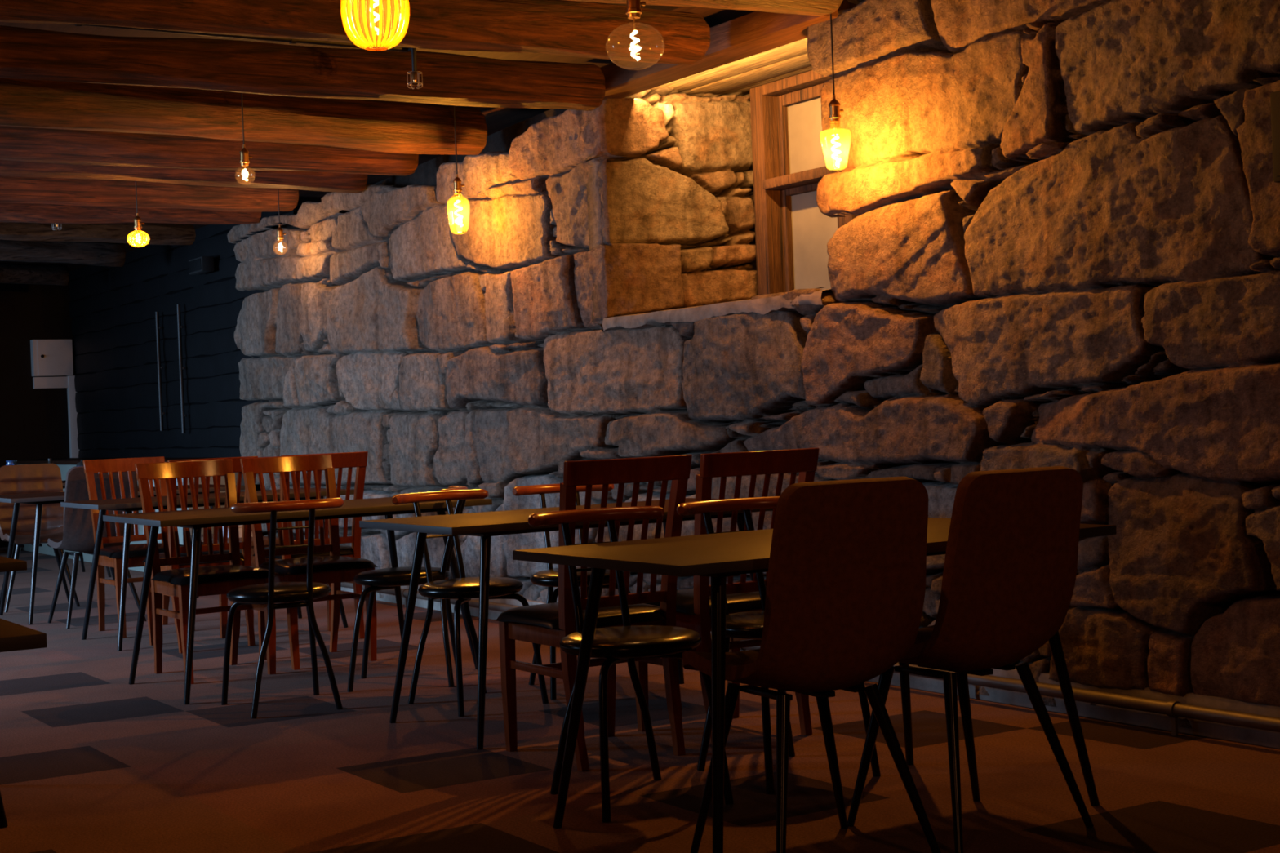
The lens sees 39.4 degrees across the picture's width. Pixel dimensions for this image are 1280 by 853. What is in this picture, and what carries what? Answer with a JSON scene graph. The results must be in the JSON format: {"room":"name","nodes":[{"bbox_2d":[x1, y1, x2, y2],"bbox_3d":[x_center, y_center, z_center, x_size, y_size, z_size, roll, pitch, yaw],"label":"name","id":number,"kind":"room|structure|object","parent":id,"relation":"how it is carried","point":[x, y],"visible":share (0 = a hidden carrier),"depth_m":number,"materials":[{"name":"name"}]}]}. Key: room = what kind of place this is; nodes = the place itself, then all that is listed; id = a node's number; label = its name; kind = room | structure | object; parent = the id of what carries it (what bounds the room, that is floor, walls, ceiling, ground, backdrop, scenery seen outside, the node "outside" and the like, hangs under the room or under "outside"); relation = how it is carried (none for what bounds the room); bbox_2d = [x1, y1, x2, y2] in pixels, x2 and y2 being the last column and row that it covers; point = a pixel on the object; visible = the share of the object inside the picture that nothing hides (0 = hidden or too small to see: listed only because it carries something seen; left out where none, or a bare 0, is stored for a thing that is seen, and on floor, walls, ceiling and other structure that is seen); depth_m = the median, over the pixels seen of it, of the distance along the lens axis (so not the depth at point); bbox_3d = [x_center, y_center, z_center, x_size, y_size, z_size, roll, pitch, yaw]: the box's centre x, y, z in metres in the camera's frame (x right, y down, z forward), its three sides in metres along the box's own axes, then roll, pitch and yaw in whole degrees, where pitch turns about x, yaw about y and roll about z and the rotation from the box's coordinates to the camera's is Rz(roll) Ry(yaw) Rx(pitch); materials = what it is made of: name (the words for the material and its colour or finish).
{"room":"restaurant dining room","nodes":[
{"label":"restaurant dining room","id":0,"kind":"room"},
{"bbox_2d":[0,280,74,547],"bbox_3d":[-9.819,-0.045,15.777,10.600,2.800,0.100,-2,0,-32],"label":"wall","id":1,"kind":"structure","parent":0,"point":[34,422],"depth_m":18.02,"materials":[{"name":"black paint"}]},
{"bbox_2d":[32,375,79,457],"bbox_3d":[-5.913,-0.092,18.128,0.442,0.840,0.080,-2,0,-32],"label":"duct","id":2,"kind":"object","parent":1,"relation":"attached to","point":[68,381],"visible":0.9,"depth_m":18.16,"materials":[{"name":"grey metal"}]},
{"bbox_2d":[68,205,297,536],"bbox_3d":[-4.139,-0.290,15.656,0.046,2.857,6.300,-2,0,-32],"label":"wall","id":3,"kind":"structure","parent":0,"point":[113,309],"depth_m":15.74,"materials":[{"name":"black paint"}]},
{"bbox_2d":[30,338,73,376],"bbox_3d":[-5.951,-0.696,18.079,0.390,0.370,0.142,-2,0,-32],"label":"upper cabinet","id":4,"kind":"object","parent":3,"relation":"attached to","point":[49,357],"visible":1,"depth_m":18.03,"materials":[{"name":"white paint"}]},
{"bbox_2d":[155,311,164,431],"bbox_3d":[-4.198,-0.483,15.622,0.043,1.040,0.050,-2,0,-32],"label":"conduit","id":5,"kind":"object","parent":3,"relation":"attached to","point":[162,413],"visible":1,"depth_m":15.61,"materials":[{"name":"grey metal"}]},
{"bbox_2d":[176,304,186,433],"bbox_3d":[-3.879,-0.487,15.114,0.043,1.090,0.050,-2,0,-32],"label":"conduit","id":6,"kind":"object","parent":3,"relation":"attached to","point":[180,326],"visible":1,"depth_m":15.10,"materials":[{"name":"grey metal"}]},
{"bbox_2d":[188,256,213,275],"bbox_3d":[-3.552,-1.302,14.448,0.105,0.120,0.340,-2,0,-32],"label":"wall box","id":7,"kind":"object","parent":3,"relation":"attached to","point":[202,264],"visible":1,"depth_m":14.33,"materials":[{"name":"black paint"}]},
{"bbox_2d":[0,2,755,271],"bbox_3d":[-4.295,-1.604,6.898,10.600,0.080,22.000,-2,0,-32],"label":"ceiling","id":8,"kind":"structure","parent":0,"point":[497,119],"depth_m":8.25,"materials":[{"name":"brown wood"}]},
{"bbox_2d":[52,223,62,230],"bbox_3d":[-3.914,-1.404,11.978,0.063,0.174,0.064,-2,0,-32],"label":"sprinkler","id":9,"kind":"object","parent":8,"relation":"hanging from","point":[56,224],"visible":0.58,"depth_m":11.98,"materials":[{"name":"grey metal"}]},
{"bbox_2d":[0,239,125,266],"bbox_3d":[-7.787,-1.304,11.897,9.422,0.257,0.237,-3,1,-44],"label":"ceiling beam","id":10,"kind":"structure","parent":8,"relation":"attached to","point":[99,254],"depth_m":14.69,"materials":[{"name":"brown wood"}]},
{"bbox_2d":[0,222,195,244],"bbox_3d":[-6.880,-1.312,10.458,9.352,0.216,0.214,-3,0,-42],"label":"ceiling beam","id":11,"kind":"structure","parent":8,"relation":"attached to","point":[158,233],"depth_m":13.01,"materials":[{"name":"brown wood"}]},
{"bbox_2d":[0,203,261,224],"bbox_3d":[-6.802,-1.328,10.327,9.264,0.249,0.234,-2,0,-26],"label":"ceiling beam","id":12,"kind":"structure","parent":8,"relation":"attached to","point":[9,212],"depth_m":11.85,"materials":[{"name":"brown wood"}]},
{"bbox_2d":[128,180,149,247],"bbox_3d":[-2.962,-1.338,10.508,0.130,0.563,0.130,-2,0,-32],"label":"pendant lamp","id":13,"kind":"object","parent":8,"relation":"hanging from","point":[137,220],"visible":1,"depth_m":10.50,"materials":[{"name":"yellow glass"}]},
{"bbox_2d":[133,213,144,231],"bbox_3d":[-2.950,-1.204,10.513,0.062,0.102,0.047,-2,0,-32],"label":"socket","id":14,"kind":"object","parent":13,"relation":"attached to","point":[137,220],"depth_m":10.49,"materials":[{"name":"gold metal"}]},
{"bbox_2d":[0,175,298,211],"bbox_3d":[-6.131,-1.366,9.267,9.206,0.268,0.285,-2,0,-33],"label":"ceiling beam","id":15,"kind":"structure","parent":8,"relation":"attached to","point":[13,189],"depth_m":11.15,"materials":[{"name":"brown wood"}]},
{"bbox_2d":[0,160,367,193],"bbox_3d":[-5.524,-1.366,8.303,9.206,0.252,0.258,-2,0,-33],"label":"ceiling beam","id":16,"kind":"structure","parent":8,"relation":"attached to","point":[290,180],"depth_m":10.22,"materials":[{"name":"brown wood"}]},
{"bbox_2d":[0,125,418,175],"bbox_3d":[-5.179,-1.382,7.753,9.203,0.257,0.261,-2,0,-33],"label":"ceiling beam","id":17,"kind":"structure","parent":8,"relation":"attached to","point":[20,144],"depth_m":9.41,"materials":[{"name":"brown wood"}]},
{"bbox_2d":[62,23,411,52],"bbox_3d":[-2.733,-1.541,6.324,4.226,0.120,0.073,-2,0,-32],"label":"pipe","id":18,"kind":"object","parent":8,"relation":"hanging from","point":[291,41],"visible":0.38,"depth_m":7.16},
{"bbox_2d":[407,48,422,88],"bbox_3d":[-0.936,-1.491,7.413,0.063,0.174,0.064,-2,0,-32],"label":"sprinkler","id":19,"kind":"object","parent":18,"relation":"attached to","point":[415,73],"visible":0.99,"depth_m":7.41,"materials":[{"name":"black metal"}]},
{"bbox_2d":[0,77,487,155],"bbox_3d":[-4.654,-1.419,6.917,9.219,0.302,0.317,-2,0,-35],"label":"ceiling beam","id":20,"kind":"structure","parent":8,"relation":"attached to","point":[379,126],"depth_m":8.68,"materials":[{"name":"brown wood"}]},
{"bbox_2d":[235,92,255,184],"bbox_3d":[-1.899,-1.402,8.554,0.095,0.492,0.095,-2,0,-32],"label":"pendant lamp","id":21,"kind":"object","parent":8,"relation":"hanging from","point":[244,161],"visible":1,"depth_m":8.55,"materials":[{"name":"gold metal"}]},
{"bbox_2d":[239,144,252,166],"bbox_3d":[-1.889,-1.300,8.559,0.062,0.102,0.047,-2,0,-32],"label":"socket","id":22,"kind":"object","parent":21,"relation":"attached to","point":[244,161],"depth_m":8.54,"materials":[{"name":"gold metal"}]},
{"bbox_2d":[276,188,288,252],"bbox_3d":[-2.313,-1.375,11.448,0.092,0.551,0.092,-2,0,-32],"label":"pendant lamp","id":23,"kind":"object","parent":8,"relation":"hanging from","point":[280,233],"visible":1,"depth_m":11.44,"materials":[{"name":"gold metal"}]},
{"bbox_2d":[276,224,285,240],"bbox_3d":[-2.302,-1.243,11.453,0.062,0.102,0.047,-2,0,-32],"label":"socket","id":24,"kind":"object","parent":23,"relation":"attached to","point":[280,233],"depth_m":11.43,"materials":[{"name":"gold metal"}]},
{"bbox_2d":[0,25,605,111],"bbox_3d":[-4.142,-1.416,6.049,9.147,0.252,0.264,-2,0,-31],"label":"ceiling beam","id":25,"kind":"structure","parent":8,"relation":"attached to","point":[25,53],"depth_m":7.55,"materials":[{"name":"brown wood"}]},
{"bbox_2d":[0,0,710,65],"bbox_3d":[-3.808,-1.431,5.351,9.028,0.271,0.272,-2,0,-26],"label":"ceiling beam","id":26,"kind":"structure","parent":8,"relation":"attached to","point":[549,27],"depth_m":6.73,"materials":[{"name":"brown wood"}]},
{"bbox_2d":[341,0,409,50],"bbox_3d":[-0.777,-1.385,5.196,0.199,0.571,0.199,-2,0,-32],"label":"pendant lamp","id":27,"kind":"object","parent":8,"relation":"hanging from","point":[378,2],"visible":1,"depth_m":5.20,"materials":[{"name":"yellow glass"}]},
{"bbox_2d":[446,105,469,234],"bbox_3d":[-0.953,-1.345,9.290,0.120,0.690,0.120,-2,0,-32],"label":"pendant lamp","id":28,"kind":"object","parent":8,"relation":"hanging from","point":[457,189],"visible":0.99,"depth_m":9.28,"materials":[{"name":"glass"}]},
{"bbox_2d":[453,173,464,194],"bbox_3d":[-0.944,-1.262,9.295,0.062,0.102,0.047,-2,0,-32],"label":"socket","id":29,"kind":"object","parent":28,"relation":"attached to","point":[457,189],"depth_m":9.27,"materials":[{"name":"gold metal"}]},
{"bbox_2d":[605,0,664,70],"bbox_3d":[-0.024,-1.409,5.575,0.185,0.587,0.185,-2,0,-32],"label":"pendant lamp","id":30,"kind":"object","parent":8,"relation":"hanging from","point":[633,11],"visible":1,"depth_m":5.56,"materials":[{"name":"clear glass"}]},
{"bbox_2d":[625,0,645,19],"bbox_3d":[-0.014,-1.331,5.580,0.068,0.111,0.052,-2,0,-32],"label":"socket","id":31,"kind":"object","parent":30,"relation":"attached to","point":[633,11],"depth_m":5.56,"materials":[{"name":"gold metal"}]},
{"bbox_2d":[565,0,843,16],"bbox_3d":[-3.432,-1.443,4.661,9.003,0.281,0.276,-2,0,-23],"label":"ceiling beam","id":32,"kind":"structure","parent":8,"relation":"attached to","point":[807,7],"depth_m":6.27,"materials":[{"name":"brown wood"}]},
{"bbox_2d":[819,13,851,170],"bbox_3d":[0.723,-1.351,6.694,0.120,0.775,0.120,-2,0,-32],"label":"pendant lamp","id":33,"kind":"object","parent":8,"relation":"hanging from","point":[834,116],"visible":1,"depth_m":6.69,"materials":[{"name":"clear glass"}]},
{"bbox_2d":[828,94,843,123],"bbox_3d":[0.735,-1.193,6.699,0.062,0.102,0.047,-2,0,-32],"label":"socket","id":34,"kind":"object","parent":33,"relation":"attached to","point":[834,116],"depth_m":6.68,"materials":[{"name":"gold metal"}]},
{"bbox_2d":[0,546,1279,852],"bbox_3d":[-4.325,1.200,6.753,10.500,0.001,22.500,-2,0,-32],"label":"floor","id":35,"kind":"structure","parent":0,"point":[92,761],"depth_m":5.50,"materials":[{"name":"brown carpet"}]},
{"bbox_2d":[0,555,26,828],"bbox_3d":[-2.497,0.774,4.938,1.400,0.736,0.800,-2,0,-32],"label":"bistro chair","id":36,"kind":"object","parent":35,"relation":"on","point":[6,564],"visible":1,"depth_m":4.95,"materials":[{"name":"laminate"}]},
{"bbox_2d":[0,618,47,652],"bbox_3d":[-1.824,0.760,3.080,1.400,0.736,0.800,-2,0,-32],"label":"dining table","id":37,"kind":"object","parent":35,"relation":"on","point":[13,637],"visible":1,"depth_m":3.10,"materials":[{"name":"laminate"}]},
{"bbox_2d":[0,463,79,612],"bbox_3d":[-3.840,0.699,11.358,0.454,0.912,0.582,-2,0,-25],"label":"shell chair","id":38,"kind":"object","parent":35,"relation":"on","point":[38,477],"visible":0.66,"depth_m":11.53,"materials":[{"name":"brown leather"}]},
{"bbox_2d":[62,480,111,577],"bbox_3d":[-4.757,0.807,13.534,1.410,0.736,0.800,-2,0,-32],"label":"dining table","id":39,"kind":"object","parent":35,"relation":"on","point":[82,560],"visible":0.13,"depth_m":14.03,"materials":[{"name":"laminate"}]},
{"bbox_2d":[5,460,17,465],"bbox_3d":[-4.763,0.348,13.528,0.116,0.180,0.138,-2,0,2],"label":"water jug","id":40,"kind":"object","parent":39,"relation":"on","point":[8,462],"visible":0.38,"depth_m":13.50,"materials":[{"name":"glass"}]},
{"bbox_2d":[76,459,84,466],"bbox_3d":[-4.314,0.337,13.822,0.104,0.163,0.104,-2,0,-32],"label":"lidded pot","id":41,"kind":"object","parent":39,"relation":"on","point":[80,464],"visible":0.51,"depth_m":13.78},
{"bbox_2d":[47,466,146,628],"bbox_3d":[-3.173,0.679,10.342,0.454,0.912,0.580,-2,0,-32],"label":"shell chair","id":42,"kind":"object","parent":35,"relation":"on","point":[78,535],"visible":0.55,"depth_m":10.12,"materials":[{"name":"grey plastic"}]},
{"bbox_2d":[0,484,244,624],"bbox_3d":[-3.215,0.763,10.960,1.400,0.736,0.800,-2,0,-32],"label":"dining table","id":43,"kind":"object","parent":35,"relation":"on","point":[37,499],"visible":0.51,"depth_m":10.47,"materials":[{"name":"laminate"}]},
{"bbox_2d":[16,457,244,572],"bbox_3d":[-4.485,0.716,15.302,0.580,0.870,5.360,-2,0,-32],"label":"countertop","id":44,"kind":"structure","parent":35,"relation":"on","point":[64,464],"depth_m":15.41,"materials":[{"name":"laminate"}]},
{"bbox_2d":[16,457,211,464],"bbox_3d":[-4.501,0.296,15.299,0.580,0.030,5.360,-2,0,-32],"label":"countertop","id":45,"kind":"structure","parent":44,"relation":"on","point":[60,460],"depth_m":16.06,"materials":[{"name":"laminate"}]},
{"bbox_2d":[82,456,195,638],"bbox_3d":[-2.735,0.648,9.777,0.453,0.947,0.574,-2,0,-32],"label":"chair","id":46,"kind":"object","parent":35,"relation":"on","point":[112,556],"visible":0.48,"depth_m":9.83,"materials":[{"name":"brown wood"}]},
{"bbox_2d":[142,456,257,653],"bbox_3d":[-2.206,0.632,8.974,0.453,0.947,0.574,-2,0,-32],"label":"chair","id":47,"kind":"object","parent":35,"relation":"on","point":[246,544],"visible":0.3,"depth_m":8.86,"materials":[{"name":"brown wood"}]},
{"bbox_2d":[134,458,278,684],"bbox_3d":[-1.927,0.628,7.946,0.453,0.947,0.574,-2,0,-33],"label":"chair","id":48,"kind":"object","parent":35,"relation":"on","point":[221,579],"visible":0.8,"depth_m":7.99,"materials":[{"name":"brown wood"}]},
{"bbox_2d":[60,488,354,651],"bbox_3d":[-2.272,0.736,9.498,1.380,0.736,0.720,-2,0,-32],"label":"dining table","id":49,"kind":"object","parent":35,"relation":"on","point":[127,505],"visible":0.7,"depth_m":9.26,"materials":[{"name":"laminate"}]},
{"bbox_2d":[191,533,279,566],"bbox_3d":[-2.736,0.927,12.145,0.300,0.352,1.100,-2,0,-32],"label":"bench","id":50,"kind":"object","parent":35,"relation":"on","point":[265,539],"visible":0.05,"depth_m":11.70,"materials":[{"name":"brown wood"}]},
{"bbox_2d":[222,524,253,537],"bbox_3d":[-2.718,0.708,12.101,0.170,0.082,0.230,-2,0,-32],"label":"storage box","id":51,"kind":"object","parent":50,"relation":"on","point":[240,526],"visible":0.03,"depth_m":12.00,"materials":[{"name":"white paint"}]},
{"bbox_2d":[221,497,343,718],"bbox_3d":[-1.379,0.683,6.876,0.431,0.807,0.505,-2,0,-25],"label":"bistro chair","id":52,"kind":"object","parent":35,"relation":"on","point":[271,593],"visible":1,"depth_m":6.74,"materials":[{"name":"black metal"}]},
{"bbox_2d":[102,497,492,704],"bbox_3d":[-1.462,0.716,7.722,1.460,0.736,0.810,-2,0,-32],"label":"dining table","id":53,"kind":"object","parent":35,"relation":"on","point":[195,519],"visible":0.82,"depth_m":7.49,"materials":[{"name":"laminate"}]},
{"bbox_2d":[240,453,379,670],"bbox_3d":[-1.529,0.610,8.273,0.453,0.947,0.574,-2,0,-32],"label":"chair","id":54,"kind":"object","parent":35,"relation":"on","point":[335,569],"visible":0.72,"depth_m":8.33,"materials":[{"name":"brown wood"}]},
{"bbox_2d":[251,451,368,638],"bbox_3d":[-1.677,0.611,9.106,0.453,0.947,0.574,-2,0,-31],"label":"chair","id":55,"kind":"object","parent":35,"relation":"on","point":[344,460],"visible":0.38,"depth_m":8.98,"materials":[{"name":"brown wood"}]},
{"bbox_2d":[346,485,468,692],"bbox_3d":[-0.950,0.663,7.414,0.505,0.807,0.431,-2,0,0],"label":"bistro chair","id":56,"kind":"object","parent":35,"relation":"on","point":[378,580],"visible":0.73,"depth_m":7.30,"materials":[{"name":"black metal"}]},
{"bbox_2d":[391,488,548,716],"bbox_3d":[-0.663,0.655,6.820,0.431,0.807,0.505,-3,0,-37],"label":"bistro chair","id":57,"kind":"object","parent":35,"relation":"on","point":[463,588],"visible":0.9,"depth_m":6.77,"materials":[{"name":"black metal"}]},
{"bbox_2d":[511,484,631,699],"bbox_3d":[-0.246,0.637,7.117,0.431,0.807,0.505,-2,0,-18],"label":"bistro chair","id":58,"kind":"object","parent":35,"relation":"on","point":[548,578],"visible":0.38,"depth_m":7.21,"materials":[{"name":"black metal"}]},
{"bbox_2d":[359,497,786,749],"bbox_3d":[-0.194,0.675,6.476,1.420,0.736,0.750,-2,0,-32],"label":"dining table","id":59,"kind":"object","parent":35,"relation":"on","point":[485,525],"visible":0.59,"depth_m":6.16,"materials":[{"name":"laminate"}]},
{"bbox_2d":[492,454,692,771],"bbox_3d":[-0.145,0.573,5.687,0.453,0.947,0.574,-2,0,-32],"label":"chair","id":60,"kind":"object","parent":35,"relation":"on","point":[547,624],"visible":0.74,"depth_m":5.57,"materials":[{"name":"brown wood"}]},
{"bbox_2d":[528,506,733,822],"bbox_3d":[-0.040,0.643,5.027,0.431,0.807,0.505,-2,0,-25],"label":"bistro chair","id":61,"kind":"object","parent":35,"relation":"on","point":[628,642],"visible":0.91,"depth_m":4.99,"materials":[{"name":"black metal"}]},
{"bbox_2d":[635,448,819,742],"bbox_3d":[0.281,0.555,5.955,0.453,0.947,0.574,-2,0,-31],"label":"chair","id":62,"kind":"object","parent":35,"relation":"on","point":[693,606],"visible":0.43,"depth_m":5.75,"materials":[{"name":"brown wood"}]},
{"bbox_2d":[676,496,880,794],"bbox_3d":[0.393,0.624,5.300,0.431,0.807,0.505,-2,0,-29],"label":"bistro chair","id":63,"kind":"object","parent":35,"relation":"on","point":[746,624],"visible":0.36,"depth_m":5.35,"materials":[{"name":"black metal"}]},
{"bbox_2d":[682,476,941,852],"bbox_3d":[0.386,0.579,4.306,0.454,0.912,0.580,-2,0,-26],"label":"shell chair","id":64,"kind":"object","parent":35,"relation":"on","point":[846,584],"visible":0.94,"depth_m":4.09,"materials":[{"name":"brown fabric"}]},
{"bbox_2d":[512,517,1116,852],"bbox_3d":[0.477,0.660,4.695,1.380,0.736,0.800,-2,0,-32],"label":"dining table","id":65,"kind":"object","parent":35,"relation":"on","point":[718,557],"visible":0.56,"depth_m":4.53,"materials":[{"name":"laminate"}]},
{"bbox_2d":[847,466,1093,852],"bbox_3d":[0.797,0.562,4.547,0.454,0.912,0.580,-2,0,-32],"label":"shell chair","id":66,"kind":"object","parent":35,"relation":"on","point":[1011,566],"visible":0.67,"depth_m":4.34,"materials":[{"name":"brown fabric"}]},
{"bbox_2d":[226,0,1279,728],"bbox_3d":[0.456,-0.398,8.418,1.034,2.800,11.352,-2,0,-32],"label":"wall","id":67,"kind":"structure","parent":0,"point":[1061,246],"depth_m":6.53,"materials":[{"name":"stone"}]},
{"bbox_2d":[586,87,757,331],"bbox_3d":[0.188,-1.069,8.720,0.876,1.198,0.191,-2,0,-23],"label":"wall niche","id":68,"kind":"object","parent":67,"relation":"attached to","point":[681,201],"visible":0.84,"depth_m":8.67,"materials":[{"name":"stone"}]},
{"bbox_2d":[602,288,831,331],"bbox_3d":[0.638,-0.502,8.022,0.881,0.098,1.685,-2,0,-32],"label":"sill","id":69,"kind":"structure","parent":67,"relation":"attached to","point":[763,306],"depth_m":7.76,"materials":[{"name":"grey stone"}]},
{"bbox_2d":[600,0,857,98],"bbox_3d":[0.276,-1.636,7.788,0.200,0.115,1.940,-2,0,-32],"label":"lintel beam","id":70,"kind":"structure","parent":67,"relation":"attached to","point":[755,33],"depth_m":7.52,"materials":[{"name":"brown wood"}]},
{"bbox_2d":[648,37,812,95],"bbox_3d":[0.679,-1.674,8.042,0.737,0.048,1.950,-2,0,-32],"label":"trim","id":71,"kind":"structure","parent":67,"relation":"attached to","point":[790,60],"depth_m":8.33,"materials":[{"name":"brown wood"}]},
{"bbox_2d":[324,582,1279,736],"bbox_3d":[0.199,0.960,7.965,0.052,0.108,10.700,-2,0,-32],"label":"pipe","id":72,"kind":"object","parent":67,"relation":"attached to","point":[1174,709],"visible":0.33,"depth_m":5.77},
{"bbox_2d":[750,70,856,295],"bbox_3d":[0.932,-0.996,8.305,0.195,1.340,1.216,-2,0,-32],"label":"window","id":73,"kind":"structure","parent":67,"relation":"in","point":[793,235],"depth_m":8.66,"materials":[{"name":"brown wood"}]},
{"bbox_2d":[341,584,1279,748],"bbox_3d":[0.163,0.951,8.238,0.130,0.130,11.300,-2,0,-32],"label":"baseboard","id":74,"kind":"structure","parent":67,"relation":"attached to","point":[1153,720],"depth_m":5.85,"materials":[{"name":"wood"}]},
{"bbox_2d":[1270,90,1279,182],"bbox_3d":[1.946,-0.834,4.979,0.075,0.260,0.400,-2,0,-32],"label":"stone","id":75,"kind":"object","parent":67,"relation":"attached to","point":[1274,96],"visible":1,"depth_m":5.11,"materials":[{"name":"brown stone"}]},
{"bbox_3d":[-6.301,-0.116,5.491,0.400,2.800,21.200,-2,0,-32],"label":"wall","id":76,"kind":"structure","parent":0,"visible":0},
{"bbox_2d":[0,262,68,285],"bbox_3d":[-8.212,-1.276,12.585,0.210,0.216,10.046,-2,0,35],"label":"ceiling beam","id":77,"kind":"structure","parent":76,"relation":"attached to","point":[15,273],"depth_m":16.31,"materials":[{"name":"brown wood"}]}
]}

